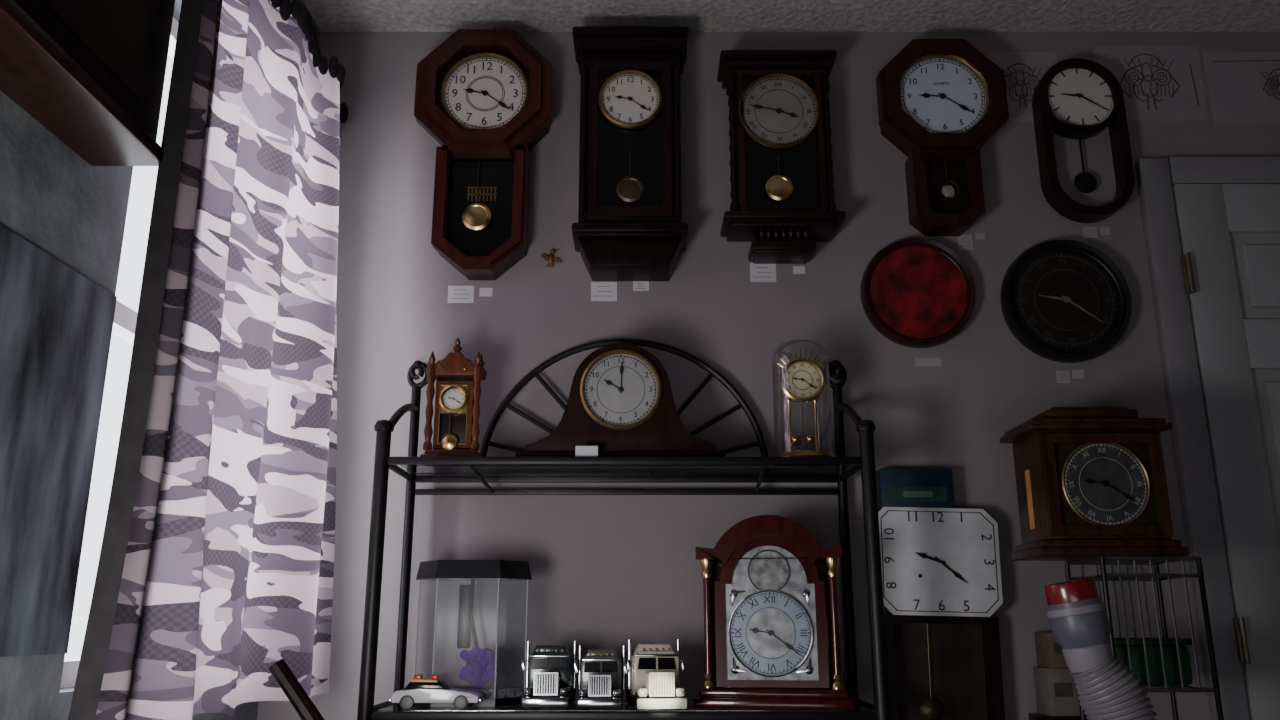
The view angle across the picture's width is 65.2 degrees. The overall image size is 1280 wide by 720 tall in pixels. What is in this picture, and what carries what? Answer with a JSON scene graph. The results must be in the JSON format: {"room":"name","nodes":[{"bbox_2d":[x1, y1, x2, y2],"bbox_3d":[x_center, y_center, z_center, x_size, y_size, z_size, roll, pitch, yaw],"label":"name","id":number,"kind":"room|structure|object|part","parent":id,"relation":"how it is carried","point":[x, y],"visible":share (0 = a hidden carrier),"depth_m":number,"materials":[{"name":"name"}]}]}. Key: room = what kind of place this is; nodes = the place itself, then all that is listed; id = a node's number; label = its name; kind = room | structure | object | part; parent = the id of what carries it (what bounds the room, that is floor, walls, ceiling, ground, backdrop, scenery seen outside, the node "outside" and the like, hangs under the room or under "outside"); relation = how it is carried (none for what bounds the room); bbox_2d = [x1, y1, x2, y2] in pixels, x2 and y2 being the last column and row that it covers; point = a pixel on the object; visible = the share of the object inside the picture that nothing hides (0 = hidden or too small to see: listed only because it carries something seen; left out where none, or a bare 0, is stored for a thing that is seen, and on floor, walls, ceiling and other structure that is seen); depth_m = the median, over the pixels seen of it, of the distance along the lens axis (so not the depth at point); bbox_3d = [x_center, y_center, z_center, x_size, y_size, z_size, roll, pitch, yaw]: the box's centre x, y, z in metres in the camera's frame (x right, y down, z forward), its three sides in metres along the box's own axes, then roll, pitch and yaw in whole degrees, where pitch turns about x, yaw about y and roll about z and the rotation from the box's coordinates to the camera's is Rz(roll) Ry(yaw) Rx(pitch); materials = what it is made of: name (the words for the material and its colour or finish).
{"room":"shop","nodes":[
{"label":"shop","id":0,"kind":"room"},
{"bbox_2d":[0,0,319,719],"bbox_3d":[-0.827,-0.038,0.444,0.120,2.440,3.400,0,-15,0],"label":"wall","id":1,"kind":"structure","parent":0,"point":[71,209],"depth_m":1.31,"materials":[{"name":"paint"}]},
{"bbox_2d":[0,224,116,656],"bbox_3d":[-0.766,0.071,1.098,0.003,0.500,0.620,0,-15,0],"label":"window","id":2,"kind":"structure","parent":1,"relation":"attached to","point":[56,324],"depth_m":1.28,"materials":[{"name":"clear glass"}]},
{"bbox_2d":[0,0,174,165],"bbox_3d":[-0.715,-0.695,1.175,0.106,0.709,0.650,0,-15,0],"label":"upper cabinet","id":3,"kind":"object","parent":1,"relation":"attached to","point":[90,72],"visible":1,"depth_m":1.25,"materials":[{"name":"brown wood"}]},
{"bbox_3d":[-0.667,-0.700,1.176,0.008,0.600,0.500,0,-15,0],"label":"door","id":4,"kind":"part","parent":3,"relation":"part of","materials":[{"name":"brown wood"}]},
{"bbox_2d":[60,16,178,687],"bbox_3d":[-0.837,-0.030,1.739,0.035,1.120,0.570,0,-15,0],"label":"window","id":5,"kind":"structure","parent":1,"relation":"in","point":[125,318],"depth_m":1.59,"materials":[{"name":"white"}]},
{"bbox_3d":[-0.733,-0.661,1.777,0.075,0.060,1.062,0,-15,0],"label":"curtain rod","id":6,"kind":"object","parent":1,"relation":"attached to","visible":0},
{"bbox_2d":[68,0,347,719],"bbox_3d":[-0.631,-0.061,1.706,0.107,1.267,0.768,0,-15,0],"label":"curtain","id":7,"kind":"object","parent":6,"relation":"hanging from","point":[215,569],"visible":1,"depth_m":1.59,"materials":[{"name":"fabric"}]},
{"bbox_2d":[257,32,1279,719],"bbox_3d":[0.717,0.408,2.147,3.267,2.440,0.120,0,-15,0],"label":"wall","id":8,"kind":"structure","parent":0,"point":[607,571],"depth_m":2.19,"materials":[{"name":"paint"}]},
{"bbox_2d":[447,286,473,302],"bbox_3d":[-0.399,-0.146,2.230,0.058,0.040,0.002,0,-15,0],"label":"price tag","id":9,"kind":"object","parent":8,"relation":"attached to","point":[456,294],"visible":1,"depth_m":2.23,"materials":[{"name":"white paper"}]},
{"bbox_2d":[414,29,552,279],"bbox_3d":[-0.353,-0.469,2.258,0.306,0.576,0.108,0,-15,0],"label":"wall clock","id":10,"kind":"object","parent":8,"relation":"attached to","point":[485,96],"visible":1,"depth_m":2.24,"materials":[{"name":"brown wood"}]},
{"bbox_3d":[-0.353,-0.337,2.210,0.204,0.297,0.043,0,-15,0],"label":"door frame","id":11,"kind":"part","parent":10,"relation":"part of","materials":[{"name":"brown wood"}]},
{"bbox_3d":[-0.353,-0.344,2.228,0.143,0.261,0.002,0,-15,0],"label":"door glass","id":12,"kind":"part","parent":10,"relation":"part of","materials":[{"name":"glass"}]},
{"bbox_3d":[-0.353,-0.607,2.263,0.306,0.306,0.048,0,-15,0],"label":"octagon moulding","id":13,"kind":"part","parent":10,"relation":"part of","materials":[{"name":"brown wood"}]},
{"bbox_2d":[479,288,492,296],"bbox_3d":[-0.344,-0.151,2.231,0.029,0.020,0.002,0,-15,0],"label":"price tag","id":14,"kind":"object","parent":8,"relation":"attached to","point":[483,292],"visible":1,"depth_m":2.23,"materials":[{"name":"white paper"}]},
{"bbox_2d":[541,249,560,266],"bbox_3d":[-0.200,-0.229,2.245,0.048,0.042,0.014,0,-15,0],"label":"bird ornament","id":15,"kind":"object","parent":8,"relation":"attached to","point":[550,258],"visible":1,"depth_m":2.24,"materials":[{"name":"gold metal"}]},
{"bbox_2d":[591,282,616,300],"bbox_3d":[-0.080,-0.153,2.231,0.058,0.045,0.002,0,-15,0],"label":"price tag","id":16,"kind":"object","parent":8,"relation":"attached to","point":[600,291],"visible":1,"depth_m":2.23,"materials":[{"name":"white paper"}]},
{"bbox_2d":[572,26,688,280],"bbox_3d":[-0.021,-0.464,2.245,0.262,0.562,0.136,0,-15,0],"label":"wall clock","id":17,"kind":"object","parent":8,"relation":"attached to","point":[629,227],"visible":1,"depth_m":2.20,"materials":[{"name":"brown wood"}]},
{"bbox_3d":[-0.021,-0.487,2.205,0.144,0.329,0.002,0,-15,0],"label":"door glass","id":18,"kind":"part","parent":17,"relation":"part of","materials":[{"name":"clear glass"}]},
{"bbox_3d":[-0.021,-0.487,2.198,0.180,0.372,0.017,0,-15,0],"label":"door frame","id":19,"kind":"part","parent":17,"relation":"part of","materials":[{"name":"brown wood"}]},
{"bbox_3d":[-0.021,-0.235,2.188,0.250,0.091,0.130,0,-15,0],"label":"moulding","id":20,"kind":"part","parent":17,"relation":"part of","materials":[{"name":"brown wood"}]},
{"bbox_3d":[-0.021,-0.712,2.309,0.262,0.049,0.135,0,-15,0],"label":"cornice","id":21,"kind":"part","parent":17,"relation":"part of","materials":[{"name":"brown wood"}]},
{"bbox_2d":[633,281,648,290],"bbox_3d":[0.002,-0.165,2.235,0.036,0.022,0.002,0,-15,0],"label":"price tag","id":22,"kind":"object","parent":8,"relation":"attached to","point":[637,285],"visible":1,"depth_m":2.23,"materials":[{"name":"white paper"}]},
{"bbox_2d":[750,263,775,281],"bbox_3d":[0.276,-0.196,2.243,0.058,0.045,0.002,0,-15,0],"label":"price tag","id":23,"kind":"object","parent":8,"relation":"attached to","point":[758,272],"visible":1,"depth_m":2.24,"materials":[{"name":"white paper"}]},
{"bbox_2d":[717,50,845,263],"bbox_3d":[0.313,-0.456,2.248,0.262,0.472,0.120,0,-15,0],"label":"wall clock","id":24,"kind":"object","parent":8,"relation":"attached to","point":[782,194],"visible":1,"depth_m":2.22,"materials":[{"name":"brown wood"}]},
{"bbox_3d":[0.313,-0.661,2.302,0.262,0.049,0.120,0,-15,0],"label":"cornice","id":25,"kind":"part","parent":24,"relation":"part of","materials":[{"name":"brown wood"}]},
{"bbox_3d":[0.313,-0.483,2.224,0.164,0.327,0.002,0,-15,0],"label":"door glass","id":26,"kind":"part","parent":24,"relation":"part of","materials":[{"name":"clear glass"}]},
{"bbox_3d":[0.313,-0.483,2.219,0.188,0.348,0.014,0,-15,0],"label":"door frame","id":27,"kind":"part","parent":24,"relation":"part of","materials":[{"name":"brown wood"}]},
{"bbox_3d":[0.313,-0.267,2.199,0.262,0.082,0.120,0,-15,0],"label":"moulding","id":28,"kind":"part","parent":24,"relation":"part of","materials":[{"name":"brown wood"}]},
{"bbox_2d":[793,266,804,273],"bbox_3d":[0.357,-0.202,2.244,0.027,0.018,0.002,0,-15,0],"label":"price tag","id":29,"kind":"object","parent":8,"relation":"attached to","point":[796,269],"visible":1,"depth_m":2.24,"materials":[{"name":"white paper"}]},
{"bbox_2d":[860,238,975,347],"bbox_3d":[0.613,-0.148,2.209,0.250,0.250,0.040,0,-15,0],"label":"wall clock","id":30,"kind":"object","parent":8,"relation":"attached to","point":[915,292],"visible":1,"depth_m":2.20,"materials":[{"name":"red plastic"}]},
{"bbox_2d":[915,358,940,366],"bbox_3d":[0.631,0.005,2.190,0.057,0.020,0.002,0,-15,0],"label":"price tag","id":31,"kind":"object","parent":8,"relation":"attached to","point":[919,362],"visible":1,"depth_m":2.19,"materials":[{"name":"white paper"}]},
{"bbox_2d":[878,507,1004,719],"bbox_3d":[0.602,0.569,2.009,0.248,0.536,0.063,1,-15,0],"label":"wall clock","id":32,"kind":"object","parent":8,"relation":"attached to","point":[942,583],"visible":0.98,"depth_m":2.02,"materials":[{"name":"brown wood"}]},
{"bbox_2d":[876,468,954,511],"bbox_3d":[0.573,0.273,2.087,0.150,0.088,0.052,0,-15,0],"label":"storage box","id":33,"kind":"object","parent":32,"relation":"on","point":[896,487],"visible":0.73,"depth_m":2.06,"materials":[{"name":"blue cardboard"}]},
{"bbox_2d":[876,39,1008,235],"bbox_3d":[0.685,-0.508,2.273,0.284,0.451,0.098,0,-15,0],"label":"wall clock","id":34,"kind":"object","parent":8,"relation":"attached to","point":[940,101],"visible":1,"depth_m":2.25,"materials":[{"name":"brown wood"}]},
{"bbox_3d":[0.685,-0.596,2.268,0.284,0.284,0.043,0,-15,0],"label":"octagon moulding","id":35,"kind":"part","parent":34,"relation":"part of","materials":[{"name":"brown wood"}]},
{"bbox_3d":[0.685,-0.382,2.234,0.152,0.186,0.030,0,-15,0],"label":"door frame","id":36,"kind":"part","parent":34,"relation":"part of","materials":[{"name":"brown wood"}]},
{"bbox_3d":[0.685,-0.384,2.243,0.096,0.139,0.002,0,-15,0],"label":"door glass","id":37,"kind":"part","parent":34,"relation":"part of","materials":[{"name":"clear glass"}]},
{"bbox_2d":[957,235,972,249],"bbox_3d":[0.735,-0.266,2.261,0.034,0.036,0.002,0,-15,0],"label":"price tag","id":38,"kind":"object","parent":8,"relation":"attached to","point":[965,242],"visible":1,"depth_m":2.26,"materials":[{"name":"white paper"}]},
{"bbox_2d":[975,233,984,239],"bbox_3d":[0.770,-0.281,2.265,0.023,0.016,0.002,0,-15,0],"label":"price tag","id":39,"kind":"object","parent":8,"relation":"attached to","point":[978,236],"visible":1,"depth_m":2.26,"materials":[{"name":"white paper"}]},
{"bbox_2d":[987,52,1056,121],"bbox_3d":[0.909,-0.646,2.360,0.165,0.184,0.004,0,-15,0],"label":"drawing sheet","id":40,"kind":"object","parent":8,"relation":"attached to","point":[1023,71],"visible":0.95,"depth_m":2.37,"materials":[{"name":"paper"}]},
{"bbox_2d":[1056,371,1069,383],"bbox_3d":[0.923,0.037,2.181,0.028,0.028,0.002,0,-15,0],"label":"price tag","id":41,"kind":"object","parent":8,"relation":"attached to","point":[1063,377],"visible":1,"depth_m":2.18,"materials":[{"name":"white paper"}]},
{"bbox_2d":[1000,240,1131,362],"bbox_3d":[0.938,-0.131,2.204,0.280,0.280,0.040,0,-15,0],"label":"wall clock","id":42,"kind":"object","parent":8,"relation":"attached to","point":[1065,301],"visible":1,"depth_m":2.20,"materials":[{"name":"black paint"}]},
{"bbox_2d":[1072,370,1084,378],"bbox_3d":[0.957,0.031,2.183,0.026,0.020,0.002,0,-15,0],"label":"price tag","id":43,"kind":"object","parent":8,"relation":"attached to","point":[1076,374],"visible":1,"depth_m":2.18,"materials":[{"name":"white paper"}]},
{"bbox_2d":[1032,58,1134,222],"bbox_3d":[1.017,-0.507,2.299,0.194,0.393,0.048,0,-15,0],"label":"wall clock","id":44,"kind":"object","parent":8,"relation":"attached to","point":[1076,98],"visible":1,"depth_m":2.30,"materials":[{"name":"brown wood"}]},
{"bbox_2d":[1082,227,1097,237],"bbox_3d":[1.021,-0.289,2.267,0.032,0.027,0.002,0,-15,0],"label":"price tag","id":45,"kind":"object","parent":8,"relation":"attached to","point":[1088,232],"visible":1,"depth_m":2.27,"materials":[{"name":"white paper"}]},
{"bbox_2d":[1100,227,1110,234],"bbox_3d":[1.055,-0.292,2.268,0.023,0.018,0.002,0,-15,0],"label":"price tag","id":46,"kind":"object","parent":8,"relation":"attached to","point":[1103,230],"visible":1,"depth_m":2.27,"materials":[{"name":"white paper"}]},
{"bbox_2d":[1093,46,1208,120],"bbox_3d":[1.206,-0.655,2.362,0.248,0.198,0.004,0,-15,0],"label":"drawing sheet","id":47,"kind":"object","parent":8,"relation":"attached to","point":[1158,83],"visible":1,"depth_m":2.36,"materials":[{"name":"paper"}]},
{"bbox_2d":[1135,157,1279,719],"bbox_3d":[1.591,0.554,2.032,0.900,2.100,0.028,0,-15,0],"label":"trim","id":48,"kind":"structure","parent":8,"relation":"attached to","point":[1156,178],"depth_m":2.15,"materials":[{"name":"paint"}]},
{"bbox_2d":[1172,184,1279,719],"bbox_3d":[1.585,0.586,2.017,0.773,2.030,0.061,0,-15,0],"label":"door","id":49,"kind":"structure","parent":8,"relation":"in","point":[1229,234],"depth_m":2.15,"materials":[{"name":"paint"}]},
{"bbox_2d":[1202,52,1279,123],"bbox_3d":[1.451,-0.643,2.359,0.220,0.189,0.004,0,-15,0],"label":"drawing sheet","id":50,"kind":"object","parent":8,"relation":"attached to","point":[1244,87],"visible":1,"depth_m":2.36,"materials":[{"name":"paper"}]},
{"bbox_2d":[303,0,1279,31],"bbox_3d":[0.717,-1.267,0.767,3.267,0.100,3.700,0,-15,0],"label":"ceiling","id":51,"kind":"structure","parent":0,"point":[328,15],"depth_m":2.33,"materials":[{"name":"white paint"}]},
{"bbox_3d":[0.717,1.190,0.122,3.267,0.100,3.700,0,-15,0],"label":"floor","id":52,"kind":"structure","parent":0,"visible":0},
{"bbox_2d":[269,659,324,719],"bbox_3d":[-0.200,0.975,1.508,0.750,1.012,0.199,0,-15,0],"label":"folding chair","id":53,"kind":"object","parent":52,"relation":"on","point":[302,703],"visible":1,"depth_m":1.53,"materials":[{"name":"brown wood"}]},
{"bbox_2d":[357,339,890,719],"bbox_3d":[-0.028,0.727,1.834,0.944,1.665,0.274,0,-15,0],"label":"shelf rack","id":54,"kind":"object","parent":52,"relation":"on","point":[367,710],"visible":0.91,"depth_m":1.85,"materials":[{"name":"black metal"}]},
{"bbox_3d":[-0.478,0.807,1.691,0.037,1.438,0.037,0,-15,0],"label":"post","id":55,"kind":"part","parent":54,"relation":"part of","materials":[{"name":"black metal"}]},
{"bbox_3d":[-0.478,0.644,1.860,0.014,0.014,0.245,0,-15,0],"label":"rail","id":56,"kind":"part","parent":54,"relation":"part of","materials":[{"name":"black metal"}]},
{"bbox_3d":[-0.478,0.217,1.972,0.014,0.014,0.245,0,-15,0],"label":"rail","id":57,"kind":"part","parent":54,"relation":"part of","materials":[{"name":"black metal"}]},
{"bbox_3d":[-0.478,0.122,1.995,0.016,0.115,0.250,0,-15,0],"label":"curved rail","id":58,"kind":"part","parent":54,"relation":"part of","materials":[{"name":"black metal"}]},
{"bbox_3d":[-0.478,0.811,1.943,0.020,1.556,0.020,0,-15,0],"label":"post","id":59,"kind":"part","parent":54,"relation":"part of","materials":[{"name":"black metal"}]},
{"bbox_2d":[388,674,485,710],"bbox_3d":[-0.358,0.588,1.770,0.163,0.059,0.061,0,-15,0],"label":"model car","id":60,"kind":"object","parent":54,"relation":"on","point":[418,690],"visible":1,"depth_m":1.75,"materials":[{"name":"white paint"}]},
{"bbox_2d":[414,674,422,678],"bbox_3d":[-0.393,0.562,1.772,0.014,0.008,0.010,0,-15,0],"label":"roof light","id":61,"kind":"object","parent":60,"relation":"on","point":[418,676],"depth_m":1.77,"materials":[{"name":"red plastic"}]},
{"bbox_3d":[-0.377,0.577,1.774,0.078,0.014,0.040,0,-15,0],"label":"cabin glass","id":62,"kind":"part","parent":60,"relation":"part of","materials":[{"name":"glass"}]},
{"bbox_2d":[431,674,438,678],"bbox_3d":[-0.363,0.562,1.772,0.012,0.008,0.010,0,-15,0],"label":"roof light","id":63,"kind":"object","parent":60,"relation":"on","point":[435,676],"depth_m":1.77,"materials":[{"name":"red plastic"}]},
{"bbox_2d":[420,338,486,466],"bbox_3d":[-0.368,0.080,1.995,0.116,0.258,0.070,0,-15,0],"label":"mantel clock","id":64,"kind":"object","parent":54,"relation":"on","point":[458,379],"visible":0.97,"depth_m":1.98,"materials":[{"name":"brown wood"}]},
{"bbox_3d":[-0.368,0.107,1.973,0.057,0.121,0.005,0,-15,0],"label":"gilt trim","id":65,"kind":"part","parent":64,"relation":"part of","materials":[{"name":"gold metal"}]},
{"bbox_3d":[-0.368,0.108,1.976,0.074,0.135,0.010,0,-15,0],"label":"door frame","id":66,"kind":"part","parent":64,"relation":"part of","materials":[{"name":"brown wood"}]},
{"bbox_3d":[-0.368,0.079,1.984,0.052,0.056,0.006,0,-15,0],"label":"brass dial plate","id":67,"kind":"part","parent":64,"relation":"part of","materials":[{"name":"gold metal"}]},
{"bbox_2d":[414,560,531,706],"bbox_3d":[-0.321,0.518,1.906,0.224,0.262,0.140,0,-15,0],"label":"aquarium","id":68,"kind":"object","parent":54,"relation":"on","point":[434,570],"visible":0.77,"depth_m":1.87,"materials":[{"name":"clear glass"}]},
{"bbox_2d":[416,560,531,580],"bbox_3d":[-0.321,0.408,1.935,0.224,0.034,0.140,0,-15,0],"label":"hood","id":69,"kind":"object","parent":68,"relation":"attached to","point":[434,570],"depth_m":1.87,"materials":[{"name":"black plastic"}]},
{"bbox_2d":[459,646,497,688],"bbox_3d":[-0.299,0.570,1.851,0.071,0.078,0.030,0,-15,0],"label":"plant","id":70,"kind":"object","parent":68,"relation":"in","point":[477,673],"visible":0.99,"depth_m":1.84,"materials":[{"name":"purple plastic"}]},
{"bbox_2d":[521,641,576,707],"bbox_3d":[-0.166,0.582,1.859,0.102,0.114,0.203,0,-15,0],"label":"truck","id":71,"kind":"object","parent":54,"relation":"on","point":[550,669],"visible":0.99,"depth_m":1.83,"materials":[{"name":"teal paint"}]},
{"bbox_2d":[522,660,527,671],"bbox_3d":[-0.211,0.561,1.834,0.011,0.020,0.004,2,-15,-8],"label":"mirror","id":72,"kind":"object","parent":71,"relation":"attached to","point":[523,661],"depth_m":1.83,"materials":[{"name":"silver metal"}]},
{"bbox_2d":[533,672,557,694],"bbox_3d":[-0.166,0.571,1.764,0.043,0.039,0.006,0,-15,0],"label":"grille","id":73,"kind":"object","parent":71,"relation":"attached to","point":[545,683],"depth_m":1.76,"materials":[{"name":"silver metal"}]},
{"bbox_2d":[528,671,569,695],"bbox_3d":[-0.166,0.580,1.796,0.080,0.039,0.063,0,-15,0],"label":"hood","id":74,"kind":"object","parent":71,"relation":"attached to","point":[540,683],"depth_m":1.77,"materials":[{"name":"teal paint"}]},
{"bbox_2d":[575,446,597,456],"bbox_3d":[-0.100,0.170,1.868,0.042,0.020,0.001,0,-15,0],"label":"price tag","id":75,"kind":"object","parent":54,"relation":"on","point":[580,451],"visible":1,"depth_m":1.87,"materials":[{"name":"white paper"}]},
{"bbox_2d":[575,646,626,708],"bbox_3d":[-0.071,0.583,1.847,0.095,0.106,0.189,0,-15,0],"label":"truck","id":76,"kind":"object","parent":54,"relation":"on","point":[601,673],"visible":1,"depth_m":1.82,"materials":[{"name":"grey paint"}]},
{"bbox_2d":[575,663,580,673],"bbox_3d":[-0.113,0.563,1.824,0.011,0.019,0.003,2,-15,-8],"label":"mirror","id":77,"kind":"object","parent":76,"relation":"attached to","point":[576,664],"depth_m":1.82,"materials":[{"name":"silver metal"}]},
{"bbox_2d":[588,675,610,696],"bbox_3d":[-0.071,0.573,1.759,0.040,0.036,0.006,0,-15,0],"label":"grille","id":78,"kind":"object","parent":76,"relation":"attached to","point":[598,685],"depth_m":1.76,"materials":[{"name":"silver metal"}]},
{"bbox_2d":[581,674,620,695],"bbox_3d":[-0.071,0.581,1.788,0.074,0.036,0.059,0,-15,0],"label":"hood","id":79,"kind":"object","parent":76,"relation":"attached to","point":[591,684],"depth_m":1.76,"materials":[{"name":"grey paint"}]},
{"bbox_2d":[621,663,626,673],"bbox_3d":[-0.029,0.563,1.824,0.011,0.019,0.003,-2,-15,8],"label":"mirror","id":80,"kind":"object","parent":76,"relation":"attached to","point":[625,664],"depth_m":1.82,"materials":[{"name":"silver metal"}]},
{"bbox_2d":[515,343,725,465],"bbox_3d":[-0.037,0.088,1.972,0.400,0.231,0.100,0,-15,0],"label":"mantel clock","id":81,"kind":"object","parent":54,"relation":"on","point":[620,402],"visible":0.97,"depth_m":1.93,"materials":[{"name":"brown wood"}]},
{"bbox_3d":[-0.028,0.651,1.858,0.880,0.014,0.257,0,-15,0],"label":"shelf frame","id":82,"kind":"part","parent":54,"relation":"part of","materials":[{"name":"black metal"}]},
{"bbox_3d":[-0.028,0.645,1.860,0.870,0.006,0.230,0,-15,0],"label":"glass shelf","id":83,"kind":"part","parent":54,"relation":"part of","materials":[{"name":"clear glass"}]},
{"bbox_3d":[-0.028,0.230,1.968,0.880,0.040,0.257,0,-15,0],"label":"shelf frame","id":84,"kind":"part","parent":54,"relation":"part of","materials":[{"name":"black metal"}]},
{"bbox_2d":[626,640,686,710],"bbox_3d":[0.026,0.570,1.821,0.105,0.117,0.209,2,-15,-7],"label":"truck","id":85,"kind":"object","parent":54,"relation":"on","point":[653,678],"visible":1,"depth_m":1.79,"materials":[{"name":"beige paint"}]},
{"bbox_2d":[627,660,633,671],"bbox_3d":[-0.017,0.547,1.790,0.012,0.021,0.004,4,-15,-15],"label":"mirror","id":86,"kind":"object","parent":85,"relation":"attached to","point":[628,661],"depth_m":1.79,"materials":[{"name":"silver metal"}]},
{"bbox_2d":[635,671,678,695],"bbox_3d":[0.034,0.569,1.756,0.082,0.040,0.065,2,-15,-7],"label":"hood","id":87,"kind":"object","parent":85,"relation":"attached to","point":[647,683],"depth_m":1.73,"materials":[{"name":"beige paint"}]},
{"bbox_2d":[649,672,674,696],"bbox_3d":[0.038,0.559,1.724,0.044,0.040,0.006,2,-15,-7],"label":"grille","id":88,"kind":"object","parent":85,"relation":"attached to","point":[661,684],"depth_m":1.72,"materials":[{"name":"beige paint"}]},
{"bbox_2d":[679,659,685,671],"bbox_3d":[0.076,0.550,1.801,0.012,0.021,0.004,0,-15,2],"label":"mirror","id":89,"kind":"object","parent":85,"relation":"attached to","point":[683,660],"depth_m":1.80,"materials":[{"name":"silver metal"}]},
{"bbox_2d":[692,515,854,710],"bbox_3d":[0.245,0.468,1.873,0.285,0.342,0.150,-2,-15,9],"label":"mantel clock","id":90,"kind":"object","parent":54,"relation":"on","point":[771,629],"visible":1,"depth_m":1.82,"materials":[{"name":"brown wood"}]},
{"bbox_3d":[0.239,0.338,1.866,0.268,0.093,0.040,-2,-15,9],"label":"crown moulding","id":91,"kind":"part","parent":90,"relation":"part of","materials":[{"name":"brown wood"}]},
{"bbox_3d":[0.239,0.456,1.837,0.200,0.276,0.028,-2,-15,9],"label":"door frame","id":92,"kind":"part","parent":90,"relation":"part of","materials":[{"name":"brown wood"}]},
{"bbox_3d":[0.240,0.463,1.838,0.164,0.238,0.022,-2,-15,9],"label":"dial plate","id":93,"kind":"part","parent":90,"relation":"part of","materials":[{"name":"silver metal"}]},
{"bbox_2d":[772,339,835,467],"bbox_3d":[0.320,0.082,1.974,0.128,0.245,0.128,0,-15,0],"label":"clock","id":94,"kind":"object","parent":54,"relation":"on","point":[802,380],"visible":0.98,"depth_m":1.97,"materials":[{"name":"gold metal"}]},
{"bbox_3d":[0.320,0.029,1.977,0.094,0.112,0.007,0,-15,0],"label":"sunburst plate","id":95,"kind":"part","parent":94,"relation":"part of","materials":[{"name":"gold metal"}]},
{"bbox_3d":[0.422,0.811,1.943,0.020,1.556,0.020,0,-15,0],"label":"post","id":96,"kind":"part","parent":54,"relation":"part of","materials":[{"name":"black metal"}]},
{"bbox_3d":[0.422,0.122,1.995,0.016,0.115,0.250,0,-15,0],"label":"curved rail","id":97,"kind":"part","parent":54,"relation":"part of","materials":[{"name":"black metal"}]},
{"bbox_3d":[0.422,0.217,1.972,0.014,0.014,0.245,0,-15,0],"label":"rail","id":98,"kind":"part","parent":54,"relation":"part of","materials":[{"name":"black metal"}]},
{"bbox_3d":[0.422,0.644,1.860,0.014,0.014,0.245,0,-15,0],"label":"rail","id":99,"kind":"part","parent":54,"relation":"part of","materials":[{"name":"black metal"}]},
{"bbox_3d":[0.422,0.807,1.691,0.037,1.438,0.037,0,-15,0],"label":"post","id":100,"kind":"part","parent":54,"relation":"part of","materials":[{"name":"black metal"}]},
{"bbox_2d":[1028,713,1087,719],"bbox_3d":[0.822,1.129,1.849,0.090,0.895,0.085,0,-15,0],"label":"stand","id":101,"kind":"object","parent":52,"relation":"on","point":[1032,716],"visible":0.54,"depth_m":1.93,"materials":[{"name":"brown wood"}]},
{"bbox_2d":[1033,667,1080,715],"bbox_3d":[0.822,0.653,1.973,0.058,0.088,0.071,0,-15,0],"label":"carton","id":102,"kind":"object","parent":101,"relation":"on","point":[1055,688],"visible":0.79,"depth_m":1.94,"materials":[{"name":"beige cardboard"}]},
{"bbox_2d":[1034,632,1067,667],"bbox_3d":[0.828,0.577,1.993,0.051,0.068,0.071,0,-15,0],"label":"carton","id":103,"kind":"object","parent":102,"relation":"on","point":[1049,653],"visible":0.62,"depth_m":1.97,"materials":[{"name":"brown cardboard"}]},
{"bbox_2d":[1043,578,1156,719],"bbox_3d":[0.662,0.879,1.372,0.300,1.135,0.250,0,-15,0],"label":"hose","id":104,"kind":"object","parent":52,"relation":"on","point":[1079,621],"visible":1,"depth_m":1.46,"materials":[{"name":"grey plastic"}]},
{"bbox_2d":[1064,556,1223,719],"bbox_3d":[0.900,0.937,1.687,0.179,1.183,0.159,0,-15,0],"label":"wire rack","id":105,"kind":"object","parent":52,"relation":"on","point":[1102,561],"visible":0.83,"depth_m":1.75,"materials":[{"name":"black metal"}]},
{"bbox_3d":[0.815,0.958,1.760,0.009,1.180,0.009,0,-15,0],"label":"leg","id":106,"kind":"part","parent":105,"relation":"part of","materials":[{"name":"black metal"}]},
{"bbox_2d":[1000,407,1188,560],"bbox_3d":[0.840,0.231,1.873,0.262,0.276,0.160,0,-15,0],"label":"mantel clock","id":107,"kind":"object","parent":105,"relation":"on","point":[1091,482],"visible":1,"depth_m":1.81,"materials":[{"name":"brown wood"}]},
{"bbox_3d":[0.840,0.121,1.901,0.262,0.049,0.160,0,-15,0],"label":"cornice","id":108,"kind":"part","parent":107,"relation":"part of","materials":[{"name":"brown wood"}]},
{"bbox_3d":[0.840,0.225,1.809,0.176,0.148,0.004,0,-15,0],"label":"dial plate","id":109,"kind":"part","parent":107,"relation":"part of","materials":[{"name":"black metal"}]},
{"bbox_3d":[0.840,0.224,1.805,0.216,0.184,0.014,0,-15,0],"label":"door frame","id":110,"kind":"part","parent":107,"relation":"part of","materials":[{"name":"brown wood"}]},
{"bbox_3d":[0.815,0.920,1.614,0.009,1.180,0.009,0,-15,0],"label":"leg","id":111,"kind":"part","parent":105,"relation":"part of","materials":[{"name":"black metal"}]},
{"bbox_2d":[1114,637,1192,685],"bbox_3d":[0.900,0.540,1.792,0.140,0.081,0.110,0,-15,0],"label":"plastic tub","id":112,"kind":"object","parent":105,"relation":"in","point":[1136,643],"visible":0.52,"depth_m":1.75,"materials":[{"name":"green plastic"}]},
{"bbox_3d":[0.900,0.506,1.800,0.140,0.012,0.110,0,-15,0],"label":"lid","id":113,"kind":"part","parent":112,"relation":"part of","materials":[{"name":"green plastic"}]},
{"bbox_3d":[0.985,0.958,1.760,0.009,1.180,0.009,0,-15,0],"label":"leg","id":114,"kind":"part","parent":105,"relation":"part of","materials":[{"name":"black metal"}]},
{"bbox_3d":[0.985,0.920,1.614,0.009,1.180,0.009,0,-15,0],"label":"leg","id":115,"kind":"part","parent":105,"relation":"part of","materials":[{"name":"black metal"}]}
]}

